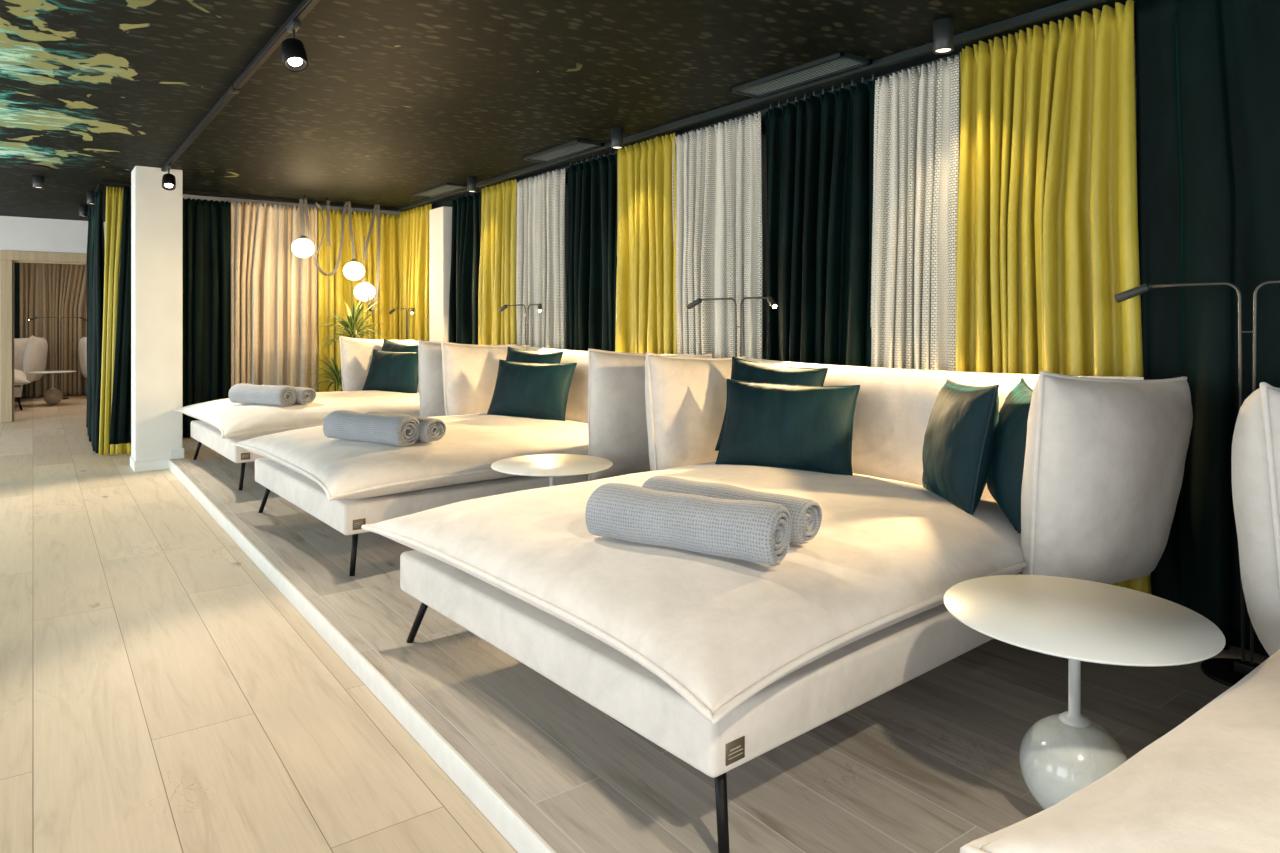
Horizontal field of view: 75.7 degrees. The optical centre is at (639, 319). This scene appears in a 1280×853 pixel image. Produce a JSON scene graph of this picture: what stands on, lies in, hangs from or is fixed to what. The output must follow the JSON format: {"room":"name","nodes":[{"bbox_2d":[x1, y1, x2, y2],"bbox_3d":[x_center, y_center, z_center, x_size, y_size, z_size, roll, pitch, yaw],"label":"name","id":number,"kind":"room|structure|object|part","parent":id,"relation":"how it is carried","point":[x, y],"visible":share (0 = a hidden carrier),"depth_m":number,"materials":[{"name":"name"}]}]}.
{"room":"spa","nodes":[
{"label":"spa","id":0,"kind":"room"},
{"bbox_2d":[19,263,19,337],"bbox_3d":[-10.213,-0.010,13.914,7.280,2.580,0.120,0,0,-36],"label":"wall","id":1,"kind":"structure","parent":0,"point":[19,263],"depth_m":13.73,"materials":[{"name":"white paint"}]},
{"bbox_2d":[0,216,104,253],"bbox_3d":[-7.726,-0.010,10.542,7.280,2.580,0.140,0,0,-36],"label":"wall partition","id":2,"kind":"structure","parent":0,"point":[16,233],"depth_m":10.53,"materials":[{"name":"white paint"}]},
{"bbox_2d":[0,250,86,422],"bbox_3d":[-7.186,0.205,10.940,2.080,2.150,0.180,0,0,-36],"label":"trim","id":3,"kind":"structure","parent":2,"relation":"attached to","point":[8,258],"depth_m":10.31,"materials":[{"name":"brown wood"}]},
{"bbox_2d":[130,166,183,471],"bbox_3d":[-4.219,-0.010,7.188,0.372,2.580,0.402,0,0,-36],"label":"column","id":4,"kind":"structure","parent":0,"point":[156,212],"depth_m":7.03,"materials":[{"name":"white paint"}]},
{"bbox_2d":[0,395,517,852],"bbox_3d":[-4.172,1.340,5.808,7.580,0.120,22.900,0,0,-36],"label":"floor","id":5,"kind":"structure","parent":0,"point":[160,693],"depth_m":2.76,"materials":[{"name":"brown wood"}]},
{"bbox_2d":[14,263,18,397],"bbox_3d":[-10.535,0.133,13.036,1.124,2.278,0.118,0,0,-36],"label":"curtain","id":6,"kind":"object","parent":5,"relation":"on","point":[16,265],"visible":0.12,"depth_m":13.36,"materials":[{"name":"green fabric"}]},
{"bbox_2d":[14,335,47,409],"bbox_3d":[-9.994,0.761,11.973,2.262,1.049,2.250,0,0,-36],"label":"bed","id":7,"kind":"object","parent":5,"relation":"on","point":[30,354],"visible":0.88,"depth_m":12.81,"materials":[{"name":"beige fabric"}]},
{"bbox_3d":[-8.793,1.177,11.661,0.086,0.212,0.028,0,0,-3],"label":"leg","id":8,"kind":"part","parent":7,"relation":"part of","materials":[{"name":"black metal"}]},
{"bbox_2d":[14,339,27,370],"bbox_3d":[-10.614,0.635,12.773,1.944,0.682,0.226,0,0,-36],"label":"cushion","id":9,"kind":"object","parent":7,"relation":"on","point":[19,344],"depth_m":13.18,"materials":[{"name":"beige fabric"}]},
{"bbox_3d":[-9.970,0.834,11.913,1.845,0.218,2.110,0,0,-36],"label":"mattress","id":10,"kind":"part","parent":7,"relation":"part of","materials":[{"name":"beige fabric"}]},
{"bbox_2d":[22,337,47,381],"bbox_3d":[-9.621,0.614,13.098,0.262,0.743,0.799,0,0,-26],"label":"cushion","id":11,"kind":"object","parent":7,"relation":"on","point":[34,349],"depth_m":12.82,"materials":[{"name":"beige fabric"}]},
{"bbox_2d":[29,371,76,404],"bbox_3d":[-8.827,1.029,12.377,0.588,0.502,0.588,0,0,-36],"label":"side table","id":12,"kind":"object","parent":5,"relation":"on","point":[53,396],"visible":1,"depth_m":12.31,"materials":[{"name":"white paint"}]},
{"bbox_3d":[-8.827,0.911,12.377,0.068,0.251,0.068,0,0,-36],"label":"stem","id":13,"kind":"part","parent":12,"relation":"part of","materials":[{"name":"white paint"}]},
{"bbox_2d":[20,263,86,397],"bbox_3d":[-9.366,0.133,13.900,1.774,2.278,0.124,0,0,-36],"label":"curtain","id":14,"kind":"object","parent":5,"relation":"on","point":[58,291],"visible":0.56,"depth_m":13.64,"materials":[{"name":"beige fabric"}]},
{"bbox_2d":[28,317,86,399],"bbox_3d":[-9.406,0.614,13.317,0.788,1.332,0.260,0,0,-36],"label":"reading lamp","id":15,"kind":"object","parent":5,"relation":"on","point":[34,317],"visible":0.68,"depth_m":13.33,"materials":[{"name":"black metal"}]},
{"bbox_2d":[78,337,86,377],"bbox_3d":[-7.845,0.761,13.558,2.262,1.049,2.250,0,0,-36],"label":"bed","id":16,"kind":"object","parent":5,"relation":"on","point":[82,345],"visible":0.05,"depth_m":13.35,"materials":[{"name":"beige fabric"}]},
{"bbox_2d":[183,194,399,391],"bbox_3d":[-3.963,-0.010,9.130,2.900,2.580,0.120,0,0,-36],"label":"wall","id":17,"kind":"structure","parent":0,"point":[185,196],"depth_m":9.17,"materials":[{"name":"white paint"}]},
{"bbox_2d":[0,0,1066,221],"bbox_3d":[-2.510,-1.350,3.554,7.580,0.100,17.300,0,0,-36],"label":"ceiling","id":18,"kind":"structure","parent":0,"point":[393,101],"depth_m":4.43,"materials":[{"name":"black paint"}]},
{"bbox_2d":[15,164,50,169],"bbox_3d":[-5.134,-1.295,6.961,0.250,0.010,0.250,0,0,-36],"label":"ceiling vent","id":19,"kind":"object","parent":18,"relation":"attached to","point":[25,166],"visible":1,"depth_m":6.93,"materials":[{"name":"black metal"}]},
{"bbox_2d":[33,176,43,187],"bbox_3d":[-5.458,-1.250,7.468,0.084,0.100,0.084,0,0,-36],"label":"ceiling spotlight","id":20,"kind":"object","parent":18,"relation":"in","point":[38,181],"visible":1,"depth_m":7.43,"materials":[{"name":"grey metal"}]},
{"bbox_2d":[79,205,87,216],"bbox_3d":[-6.337,-1.240,9.367,0.084,0.120,0.084,0,0,-36],"label":"ceiling spotlight","id":21,"kind":"object","parent":18,"relation":"in","point":[83,210],"visible":1,"depth_m":9.33,"materials":[{"name":"grey metal"}]},
{"bbox_2d":[87,192,94,204],"bbox_3d":[-5.579,-1.240,8.373,0.084,0.120,0.084,0,0,-36],"label":"ceiling spotlight","id":22,"kind":"object","parent":18,"relation":"in","point":[90,195],"visible":0.87,"depth_m":8.34,"materials":[{"name":"grey metal"}]},
{"bbox_2d":[88,180,130,209],"bbox_3d":[-5.758,-1.288,8.986,0.400,0.025,3.100,0,0,-36],"label":"rail","id":23,"kind":"object","parent":18,"relation":"attached to","point":[101,181],"visible":0.5,"depth_m":7.73,"materials":[{"name":"black metal"}]},
{"bbox_2d":[86,189,104,452],"bbox_3d":[-5.927,0.013,8.956,0.150,2.518,2.768,0,0,-34],"label":"curtain","id":24,"kind":"object","parent":23,"relation":"hanging from","point":[95,261],"visible":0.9,"depth_m":7.92,"materials":[{"name":"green fabric"}]},
{"bbox_2d":[99,187,130,454],"bbox_3d":[-4.919,0.008,7.796,0.349,2.528,0.094,0,0,-20],"label":"curtain","id":25,"kind":"object","parent":23,"relation":"hanging from","point":[114,196],"visible":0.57,"depth_m":7.75,"materials":[{"name":"yellow fabric"}]},
{"bbox_2d":[109,185,130,444],"bbox_3d":[-4.750,-0.049,7.743,0.413,2.415,0.073,0,0,-36],"label":"curtain","id":26,"kind":"object","parent":23,"relation":"hanging from","point":[120,425],"visible":0.34,"depth_m":7.68,"materials":[{"name":"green fabric"}]},
{"bbox_2d":[161,0,319,171],"bbox_3d":[-0.579,-1.282,2.301,0.044,0.036,11.790,0,0,-36],"label":"track","id":27,"kind":"object","parent":18,"relation":"attached to","point":[305,6],"visible":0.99,"depth_m":4.25,"materials":[{"name":"black metal"}]},
{"bbox_2d":[162,165,175,190],"bbox_3d":[-3.875,-1.168,6.767,0.104,0.203,0.133,0,0,-36],"label":"track spotlight","id":28,"kind":"object","parent":27,"relation":"attached to","point":[168,180],"visible":1,"depth_m":6.75,"materials":[{"name":"grey metal"}]},
{"bbox_2d":[281,20,307,71],"bbox_3d":[-1.481,-1.169,3.526,0.102,0.202,0.129,0,0,-36],"label":"track spotlight","id":29,"kind":"object","parent":27,"relation":"attached to","point":[293,53],"visible":1,"depth_m":3.50,"materials":[{"name":"grey metal"}]},
{"bbox_3d":[-1.473,-1.103,3.515,0.056,0.029,0.051,0,0,-36],"label":"bulb","id":30,"kind":"part","parent":29,"relation":"part of","materials":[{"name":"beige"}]},
{"bbox_2d":[183,190,398,210],"bbox_3d":[-3.824,-1.282,8.828,2.525,0.035,0.150,0,0,-36],"label":"rail","id":31,"kind":"object","parent":18,"relation":"attached to","point":[184,191],"visible":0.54,"depth_m":8.71,"materials":[{"name":"black metal"}]},
{"bbox_2d":[183,198,230,437],"bbox_3d":[-4.554,-0.022,8.372,0.718,2.428,0.116,0,0,-36],"label":"curtain","id":32,"kind":"object","parent":31,"relation":"hanging from","point":[206,224],"visible":0.5,"depth_m":8.46,"materials":[{"name":"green fabric"}]},
{"bbox_2d":[231,201,317,391],"bbox_3d":[-3.914,-0.027,8.838,0.876,2.438,0.122,0,0,-36],"label":"curtain","id":33,"kind":"object","parent":31,"relation":"hanging from","point":[274,289],"visible":0.7,"depth_m":8.83,"materials":[{"name":"beige fabric"}]},
{"bbox_2d":[318,208,399,391],"bbox_3d":[-3.184,-0.022,9.375,0.937,2.428,0.123,0,0,-36],"label":"curtain","id":34,"kind":"object","parent":31,"relation":"hanging from","point":[333,290],"visible":0.43,"depth_m":9.34,"materials":[{"name":"yellow fabric"}]},
{"bbox_2d":[291,196,379,310],"bbox_3d":[-3.233,-0.699,8.794,0.924,1.203,0.245,0,0,-34],"label":"pendant lamp","id":35,"kind":"object","parent":18,"relation":"hanging from","point":[302,247],"visible":0.99,"depth_m":8.83,"materials":[{"name":"white glass"}]},
{"bbox_3d":[-3.517,-0.751,8.589,0.224,0.202,0.224,0,0,-36],"label":"globe","id":36,"kind":"part","parent":35,"relation":"part of","materials":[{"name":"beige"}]},
{"bbox_3d":[-3.094,-0.530,8.902,0.224,0.202,0.224,0,0,-36],"label":"globe","id":37,"kind":"part","parent":35,"relation":"part of","materials":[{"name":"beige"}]},
{"bbox_3d":[-2.995,-0.305,8.950,0.224,0.202,0.224,0,0,-36],"label":"globe","id":38,"kind":"part","parent":35,"relation":"part of","materials":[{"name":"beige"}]},
{"bbox_2d":[412,183,466,197],"bbox_3d":[-2.004,-1.289,8.214,0.225,0.022,0.900,0,0,-36],"label":"ceiling vent","id":39,"kind":"object","parent":18,"relation":"in","point":[445,188],"visible":0.89,"depth_m":8.19,"materials":[{"name":"black metal"}]},
{"bbox_2d":[467,177,475,191],"bbox_3d":[-1.534,-1.235,7.505,0.084,0.130,0.084,0,0,-36],"label":"ceiling spotlight","id":40,"kind":"object","parent":18,"relation":"in","point":[471,181],"visible":1,"depth_m":7.47,"materials":[{"name":"grey metal"}]},
{"bbox_2d":[523,139,603,162],"bbox_3d":[-0.600,-1.289,6.311,0.225,0.022,0.830,0,0,-36],"label":"ceiling vent","id":41,"kind":"object","parent":18,"relation":"in","point":[577,146],"visible":1,"depth_m":6.28,"materials":[{"name":"black metal"}]},
{"bbox_2d":[611,128,622,148],"bbox_3d":[-0.155,-1.235,5.601,0.084,0.130,0.084,0,0,-36],"label":"ceiling spotlight","id":42,"kind":"object","parent":18,"relation":"in","point":[616,133],"visible":1,"depth_m":5.57,"materials":[{"name":"grey metal"}]},
{"bbox_2d":[398,0,1135,210],"bbox_3d":[1.293,-1.215,4.135,0.220,0.170,13.480,0,0,-36],"label":"rail","id":43,"kind":"object","parent":18,"relation":"attached to","point":[886,66],"visible":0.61,"depth_m":4.48,"materials":[{"name":"black metal"}]},
{"bbox_2d":[399,204,431,340],"bbox_3d":[-2.529,-0.032,9.267,0.125,2.448,0.991,0,0,-35],"label":"curtain","id":44,"kind":"object","parent":43,"relation":"hanging from","point":[414,224],"visible":0.49,"depth_m":9.24,"materials":[{"name":"yellow fabric"}]},
{"bbox_2d":[449,189,481,344],"bbox_3d":[-1.739,-0.042,8.245,0.154,2.468,0.779,0,0,-36],"label":"curtain","id":45,"kind":"object","parent":43,"relation":"hanging from","point":[466,211],"visible":0.49,"depth_m":8.21,"materials":[{"name":"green fabric"}]},
{"bbox_2d":[478,179,516,345],"bbox_3d":[-1.328,-0.032,7.612,0.134,2.448,0.723,0,0,-39],"label":"curtain","id":46,"kind":"object","parent":43,"relation":"hanging from","point":[497,267],"visible":0.62,"depth_m":7.56,"materials":[{"name":"yellow fabric"}]},
{"bbox_2d":[516,168,566,349],"bbox_3d":[-0.850,-0.019,6.993,0.092,2.423,0.826,0,0,-36],"label":"curtain","id":47,"kind":"object","parent":43,"relation":"hanging from","point":[540,250],"visible":0.63,"depth_m":6.95,"materials":[{"name":"white fabric"}]},
{"bbox_2d":[567,149,617,351],"bbox_3d":[-0.363,-0.043,6.383,0.144,2.470,0.724,0,0,-38],"label":"curtain","id":48,"kind":"object","parent":43,"relation":"hanging from","point":[592,185],"visible":0.68,"depth_m":6.35,"materials":[{"name":"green fabric"}]},
{"bbox_2d":[615,133,676,353],"bbox_3d":[0.037,-0.032,5.784,0.151,2.448,0.781,0,0,-36],"label":"curtain","id":49,"kind":"object","parent":43,"relation":"hanging from","point":[646,253],"visible":0.54,"depth_m":5.74,"materials":[{"name":"yellow fabric"}]},
{"bbox_2d":[672,112,761,359],"bbox_3d":[0.474,-0.019,5.199,0.099,2.423,0.842,0,0,-36],"label":"curtain","id":50,"kind":"object","parent":43,"relation":"hanging from","point":[719,168],"visible":0.61,"depth_m":5.14,"materials":[{"name":"white fabric"}]},
{"bbox_2d":[766,74,877,366],"bbox_3d":[0.971,-0.043,4.556,0.185,2.470,0.839,0,0,-36],"label":"curtain","id":51,"kind":"object","parent":43,"relation":"hanging from","point":[820,151],"visible":0.49,"depth_m":4.49,"materials":[{"name":"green fabric"}]},
{"bbox_2d":[871,55,959,370],"bbox_3d":[1.323,-0.019,4.052,0.097,2.423,0.561,0,0,-36],"label":"curtain","id":52,"kind":"object","parent":43,"relation":"hanging from","point":[917,111],"visible":0.61,"depth_m":3.99,"materials":[{"name":"white fabric"}]},
{"bbox_2d":[956,0,1150,593],"bbox_3d":[1.713,-0.032,3.488,0.158,2.448,0.825,0,0,-33],"label":"curtain","id":53,"kind":"object","parent":43,"relation":"hanging from","point":[1047,212],"visible":0.58,"depth_m":3.47,"materials":[{"name":"yellow fabric"}]},
{"bbox_2d":[1135,0,1279,656],"bbox_3d":[2.700,-0.037,2.225,0.146,2.458,2.521,0,0,-36],"label":"curtain","id":54,"kind":"object","parent":43,"relation":"hanging from","point":[1208,71],"visible":0.78,"depth_m":3.01,"materials":[{"name":"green fabric"}]},
{"bbox_2d":[730,51,871,98],"bbox_3d":[0.833,-1.289,4.367,0.225,0.022,0.800,0,0,-36],"label":"ceiling vent","id":55,"kind":"object","parent":18,"relation":"in","point":[841,62],"visible":1,"depth_m":4.33,"materials":[{"name":"black metal"}]},
{"bbox_2d":[933,18,953,53],"bbox_3d":[1.321,-1.235,3.583,0.084,0.130,0.084,0,0,-36],"label":"ceiling spotlight","id":56,"kind":"object","parent":18,"relation":"in","point":[943,28],"visible":1,"depth_m":3.55,"materials":[{"name":"grey metal"}]},
{"bbox_2d":[170,437,1268,852],"bbox_3d":[0.225,1.240,3.595,2.730,0.080,13.920,0,0,-36],"label":"floor","id":57,"kind":"structure","parent":0,"point":[930,763],"depth_m":2.40,"materials":[{"name":"grey wood"}]},
{"bbox_2d":[174,336,515,489],"bbox_3d":[-2.540,0.681,7.036,2.250,1.049,2.262,0,0,-38],"label":"bed","id":58,"kind":"object","parent":57,"relation":"on","point":[221,423],"visible":0.54,"depth_m":6.48,"materials":[{"name":"beige fabric"}]},
{"bbox_3d":[-3.782,1.097,7.048,0.122,0.216,0.028,0,0,27],"label":"leg","id":59,"kind":"part","parent":58,"relation":"part of","materials":[{"name":"black metal"}]},
{"bbox_3d":[-2.814,1.097,5.825,0.028,0.212,0.086,0,0,-5],"label":"leg","id":60,"kind":"part","parent":58,"relation":"part of","materials":[{"name":"black metal"}]},
{"bbox_2d":[229,383,296,405],"bbox_3d":[-2.944,0.579,6.425,0.614,0.154,0.194,0,0,29],"label":"rolled blanket","id":61,"kind":"object","parent":58,"relation":"on","point":[283,395],"visible":1,"depth_m":6.33,"materials":[{"name":"grey fabric"}]},
{"bbox_2d":[271,385,315,403],"bbox_3d":[-2.838,0.588,6.566,0.611,0.131,0.179,0,0,30],"label":"rolled blanket","id":62,"kind":"object","parent":58,"relation":"on","point":[304,395],"visible":0.27,"depth_m":6.40,"materials":[{"name":"grey fabric"}]},
{"bbox_3d":[-2.599,0.754,7.010,2.110,0.218,1.845,0,0,-38],"label":"mattress","id":63,"kind":"part","parent":58,"relation":"part of","materials":[{"name":"beige fabric"}]},
{"bbox_2d":[340,337,411,390],"bbox_3d":[-2.609,0.534,8.238,0.259,0.744,0.799,0,0,44],"label":"cushion","id":64,"kind":"object","parent":58,"relation":"on","point":[356,354],"depth_m":7.98,"materials":[{"name":"beige fabric"}]},
{"bbox_2d":[362,349,418,393],"bbox_3d":[-2.279,0.480,7.639,0.628,0.403,0.220,0,0,22],"label":"throw cushion","id":65,"kind":"object","parent":58,"relation":"on","point":[388,371],"visible":0.88,"depth_m":7.56,"materials":[{"name":"teal fabric"}]},
{"bbox_2d":[381,339,417,351],"bbox_3d":[-2.336,0.440,7.919,0.517,0.512,0.240,0,0,37],"label":"throw cushion","id":66,"kind":"object","parent":58,"relation":"on","point":[391,346],"visible":0.25,"depth_m":7.90,"materials":[{"name":"teal fabric"}]},
{"bbox_2d":[411,341,418,392],"bbox_3d":[-1.760,0.555,7.680,0.226,0.682,1.944,0,0,-38],"label":"cushion","id":67,"kind":"object","parent":58,"relation":"on","point":[412,342],"depth_m":8.29,"materials":[{"name":"beige fabric"}]},
{"bbox_2d":[419,341,514,416],"bbox_3d":[-1.403,0.534,6.699,0.799,0.743,0.262,0,0,-28],"label":"cushion","id":68,"kind":"object","parent":58,"relation":"on","point":[431,393],"depth_m":6.48,"materials":[{"name":"beige fabric"}]},
{"bbox_2d":[300,299,397,391],"bbox_3d":[-3.058,0.469,8.644,0.968,1.462,0.963,0,0,-36],"label":"dracaena","id":69,"kind":"object","parent":57,"relation":"on","point":[350,325],"visible":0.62,"depth_m":8.57,"materials":[{"name":"green plant"}]},
{"bbox_2d":[168,459,556,852],"bbox_3d":[-0.399,1.239,2.129,0.014,0.080,12.300,0,0,-36],"label":"trim","id":70,"kind":"structure","parent":57,"relation":"attached to","point":[511,825],"depth_m":2.60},
{"bbox_2d":[389,308,414,339],"bbox_3d":[-2.539,0.534,8.969,0.260,1.332,0.788,0,0,-36],"label":"reading lamp","id":71,"kind":"object","parent":57,"relation":"on","point":[393,309],"visible":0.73,"depth_m":8.98,"materials":[{"name":"black metal"}]},
{"bbox_2d":[232,341,711,575],"bbox_3d":[-1.080,0.681,5.099,2.250,1.049,2.262,0,0,-38],"label":"bed","id":72,"kind":"object","parent":57,"relation":"on","point":[347,485],"visible":0.72,"depth_m":4.54,"materials":[{"name":"beige fabric"}]},
{"bbox_3d":[-2.322,1.097,5.106,0.122,0.216,0.028,0,0,27],"label":"leg","id":73,"kind":"part","parent":72,"relation":"part of","materials":[{"name":"black metal"}]},
{"bbox_3d":[-1.350,1.097,3.887,0.028,0.212,0.086,0,0,-5],"label":"leg","id":74,"kind":"part","parent":72,"relation":"part of","materials":[{"name":"black metal"}]},
{"bbox_2d":[323,410,419,445],"bbox_3d":[-1.458,0.579,4.459,0.614,0.154,0.194,0,0,33],"label":"rolled blanket","id":75,"kind":"object","parent":72,"relation":"on","point":[399,430],"visible":1,"depth_m":4.36,"materials":[{"name":"grey fabric"}]},
{"bbox_2d":[367,411,445,441],"bbox_3d":[-1.334,0.588,4.582,0.613,0.131,0.171,0,0,38],"label":"rolled blanket","id":76,"kind":"object","parent":72,"relation":"on","point":[431,429],"visible":0.38,"depth_m":4.40,"materials":[{"name":"grey fabric"}]},
{"bbox_3d":[-1.139,0.754,5.072,2.110,0.218,1.845,0,0,-38],"label":"mattress","id":77,"kind":"part","parent":72,"relation":"part of","materials":[{"name":"beige fabric"}]},
{"bbox_2d":[442,343,526,415],"bbox_3d":[-1.153,0.534,6.301,0.259,0.744,0.799,0,0,44],"label":"cushion","id":78,"kind":"object","parent":72,"relation":"on","point":[470,372],"depth_m":6.07,"materials":[{"name":"beige fabric"}]},
{"bbox_2d":[487,359,576,420],"bbox_3d":[-0.745,0.480,5.627,0.627,0.403,0.220,0,0,24],"label":"throw cushion","id":79,"kind":"object","parent":72,"relation":"on","point":[527,390],"visible":0.96,"depth_m":5.55,"materials":[{"name":"teal fabric"}]},
{"bbox_2d":[506,347,563,363],"bbox_3d":[-0.796,0.440,5.899,0.508,0.488,0.230,0,0,37],"label":"throw cushion","id":80,"kind":"object","parent":72,"relation":"on","point":[513,354],"visible":0.28,"depth_m":5.86,"materials":[{"name":"teal fabric"}]},
{"bbox_2d":[528,348,587,423],"bbox_3d":[-0.302,0.555,5.746,0.226,0.682,1.944,0,0,-38],"label":"cushion","id":81,"kind":"object","parent":72,"relation":"on","point":[577,402],"depth_m":5.78,"materials":[{"name":"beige fabric"}]},
{"bbox_2d":[590,351,710,480],"bbox_3d":[0.058,0.534,4.765,0.799,0.743,0.262,0,0,-28],"label":"cushion","id":82,"kind":"object","parent":72,"relation":"on","point":[618,422],"depth_m":4.57,"materials":[{"name":"beige fabric"}]},
{"bbox_2d":[498,303,541,344],"bbox_3d":[-0.937,0.534,6.796,0.260,1.332,0.788,0,0,-36],"label":"reading lamp","id":83,"kind":"object","parent":57,"relation":"on","point":[505,306],"visible":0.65,"depth_m":6.77,"materials":[{"name":"black metal"}]},
{"bbox_2d":[491,454,612,485],"bbox_3d":[-0.426,0.949,3.998,0.588,0.502,0.588,0,0,-36],"label":"side table","id":84,"kind":"object","parent":57,"relation":"on","point":[552,466],"visible":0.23,"depth_m":3.95,"materials":[{"name":"white paint"}]},
{"bbox_3d":[-0.426,0.832,3.998,0.068,0.251,0.068,0,0,-36],"label":"stem","id":85,"kind":"part","parent":84,"relation":"part of","materials":[{"name":"white paint"}]},
{"bbox_2d":[686,296,776,356],"bbox_3d":[0.565,0.534,4.760,0.260,1.332,0.788,0,0,-36],"label":"reading lamp","id":86,"kind":"object","parent":57,"relation":"on","point":[770,299],"visible":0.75,"depth_m":4.77,"materials":[{"name":"black metal"}]},
{"bbox_2d":[361,352,1192,852],"bbox_3d":[0.427,0.681,3.066,2.249,1.049,2.262,0,0,-40],"label":"bed","id":87,"kind":"object","parent":57,"relation":"on","point":[720,663],"visible":0.75,"depth_m":2.52,"materials":[{"name":"beige fabric"}]},
{"bbox_3d":[-0.814,1.097,3.046,0.122,0.216,0.028,0,0,25],"label":"leg","id":88,"kind":"part","parent":87,"relation":"part of","materials":[{"name":"black metal"}]},
{"bbox_2d":[585,483,790,565],"bbox_3d":[0.130,0.576,2.378,0.614,0.154,0.194,0,0,35],"label":"rolled towel","id":89,"kind":"object","parent":87,"relation":"on","point":[759,532],"visible":1,"depth_m":2.29,"materials":[{"name":"grey fabric"}]},
{"bbox_2d":[645,355,745,470],"bbox_3d":[0.327,0.534,4.266,0.259,0.744,0.799,0,0,42],"label":"cushion","id":90,"kind":"object","parent":87,"relation":"on","point":[686,397],"depth_m":4.02,"materials":[{"name":"beige fabric"}]},
{"bbox_3d":[0.369,0.754,3.038,2.110,0.218,1.845,0,0,-40],"label":"mattress","id":91,"kind":"part","parent":87,"relation":"part of","materials":[{"name":"beige fabric"}]},
{"bbox_3d":[0.185,1.097,1.849,0.028,0.212,0.086,0,0,-6],"label":"leg","id":92,"kind":"part","parent":87,"relation":"part of","materials":[{"name":"black metal"}]},
{"bbox_2d":[642,476,821,543],"bbox_3d":[0.268,0.588,2.605,0.612,0.131,0.171,0,0,40],"label":"rolled blanket","id":93,"kind":"object","parent":87,"relation":"on","point":[805,514],"visible":0.4,"depth_m":2.49,"materials":[{"name":"grey fabric"}]},
{"bbox_2d":[715,356,827,450],"bbox_3d":[0.628,0.435,3.968,0.529,0.504,0.227,0,0,37],"label":"throw cushion","id":94,"kind":"object","parent":87,"relation":"on","point":[742,370],"visible":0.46,"depth_m":3.94,"materials":[{"name":"teal fabric"}]},
{"bbox_2d":[715,379,859,475],"bbox_3d":[0.662,0.480,3.719,0.627,0.403,0.220,0,0,24],"label":"throw cushion","id":95,"kind":"object","parent":87,"relation":"on","point":[806,428],"visible":0.97,"depth_m":3.65,"materials":[{"name":"teal fabric"}]},
{"bbox_2d":[749,360,1037,500],"bbox_3d":[1.190,0.555,3.730,0.226,0.682,1.944,0,0,-40],"label":"cushion","id":96,"kind":"object","parent":87,"relation":"on","point":[894,406],"depth_m":3.66,"materials":[{"name":"beige fabric"}]},
{"bbox_2d":[922,379,998,514],"bbox_3d":[1.198,0.465,3.095,0.214,0.484,0.518,0,0,1],"label":"throw cushion","id":97,"kind":"object","parent":87,"relation":"on","point":[961,435],"visible":0.91,"depth_m":2.92,"materials":[{"name":"teal fabric"}]},
{"bbox_2d":[987,377,1032,533],"bbox_3d":[1.360,0.470,2.941,0.217,0.500,0.538,0,0,10],"label":"throw cushion","id":98,"kind":"object","parent":87,"relation":"on","point":[1004,482],"visible":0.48,"depth_m":2.81,"materials":[{"name":"teal fabric"}]},
{"bbox_2d":[1021,375,1192,584],"bbox_3d":[1.572,0.534,2.759,0.799,0.743,0.262,0,0,-29],"label":"cushion","id":99,"kind":"object","parent":87,"relation":"on","point":[1105,456],"depth_m":2.58,"materials":[{"name":"beige fabric"}]},
{"bbox_2d":[943,575,1225,809],"bbox_3d":[1.037,0.949,1.964,0.588,0.502,0.588,0,0,-36],"label":"side table","id":100,"kind":"object","parent":57,"relation":"on","point":[1076,620],"visible":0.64,"depth_m":1.91,"materials":[{"name":"white paint"}]},
{"bbox_3d":[1.037,0.832,1.964,0.068,0.251,0.068,0,0,-36],"label":"stem","id":101,"kind":"part","parent":100,"relation":"part of","materials":[{"name":"white paint"}]},
{"bbox_2d":[960,382,1279,852],"bbox_3d":[1.933,0.681,1.137,2.249,1.049,2.262,0,0,-38],"label":"bed","id":102,"kind":"object","parent":57,"relation":"on","point":[1211,783],"visible":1,"depth_m":1.27,"materials":[{"name":"beige fabric"}]},
{"bbox_3d":[1.874,0.754,1.111,2.110,0.218,1.845,0,0,-38],"label":"mattress","id":103,"kind":"part","parent":102,"relation":"part of","materials":[{"name":"beige fabric"}]},
{"bbox_2d":[1231,387,1279,655],"bbox_3d":[1.877,0.534,2.340,0.259,0.744,0.799,0,0,44],"label":"cushion","id":104,"kind":"object","parent":102,"relation":"on","point":[1255,459],"depth_m":2.10,"materials":[{"name":"beige fabric"}]},
{"bbox_2d":[1114,280,1279,409],"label":"reading lamp","id":105,"kind":"object","parent":57,"relation":"on","point":[1125,295],"depth_m":2.78,"materials":[{"name":"black metal"}]},
{"bbox_2d":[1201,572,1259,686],"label":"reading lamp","id":106,"kind":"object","parent":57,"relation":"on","point":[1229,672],"depth_m":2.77,"materials":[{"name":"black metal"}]},
{"bbox_2d":[516,39,1137,359],"bbox_3d":[-1.234,-0.010,7.974,0.120,2.580,22.900,0,0,-36],"label":"wall","id":107,"kind":"structure","parent":0,"point":[763,136],"depth_m":5.14,"materials":[{"name":"white paint"}]},
{"bbox_2d":[429,206,451,342],"bbox_3d":[-2.020,0.015,8.711,0.290,2.370,0.380,0,0,-36],"label":"column","id":108,"kind":"structure","parent":107,"relation":"attached to","point":[440,219],"depth_m":8.55,"materials":[{"name":"white paint"}]}
]}

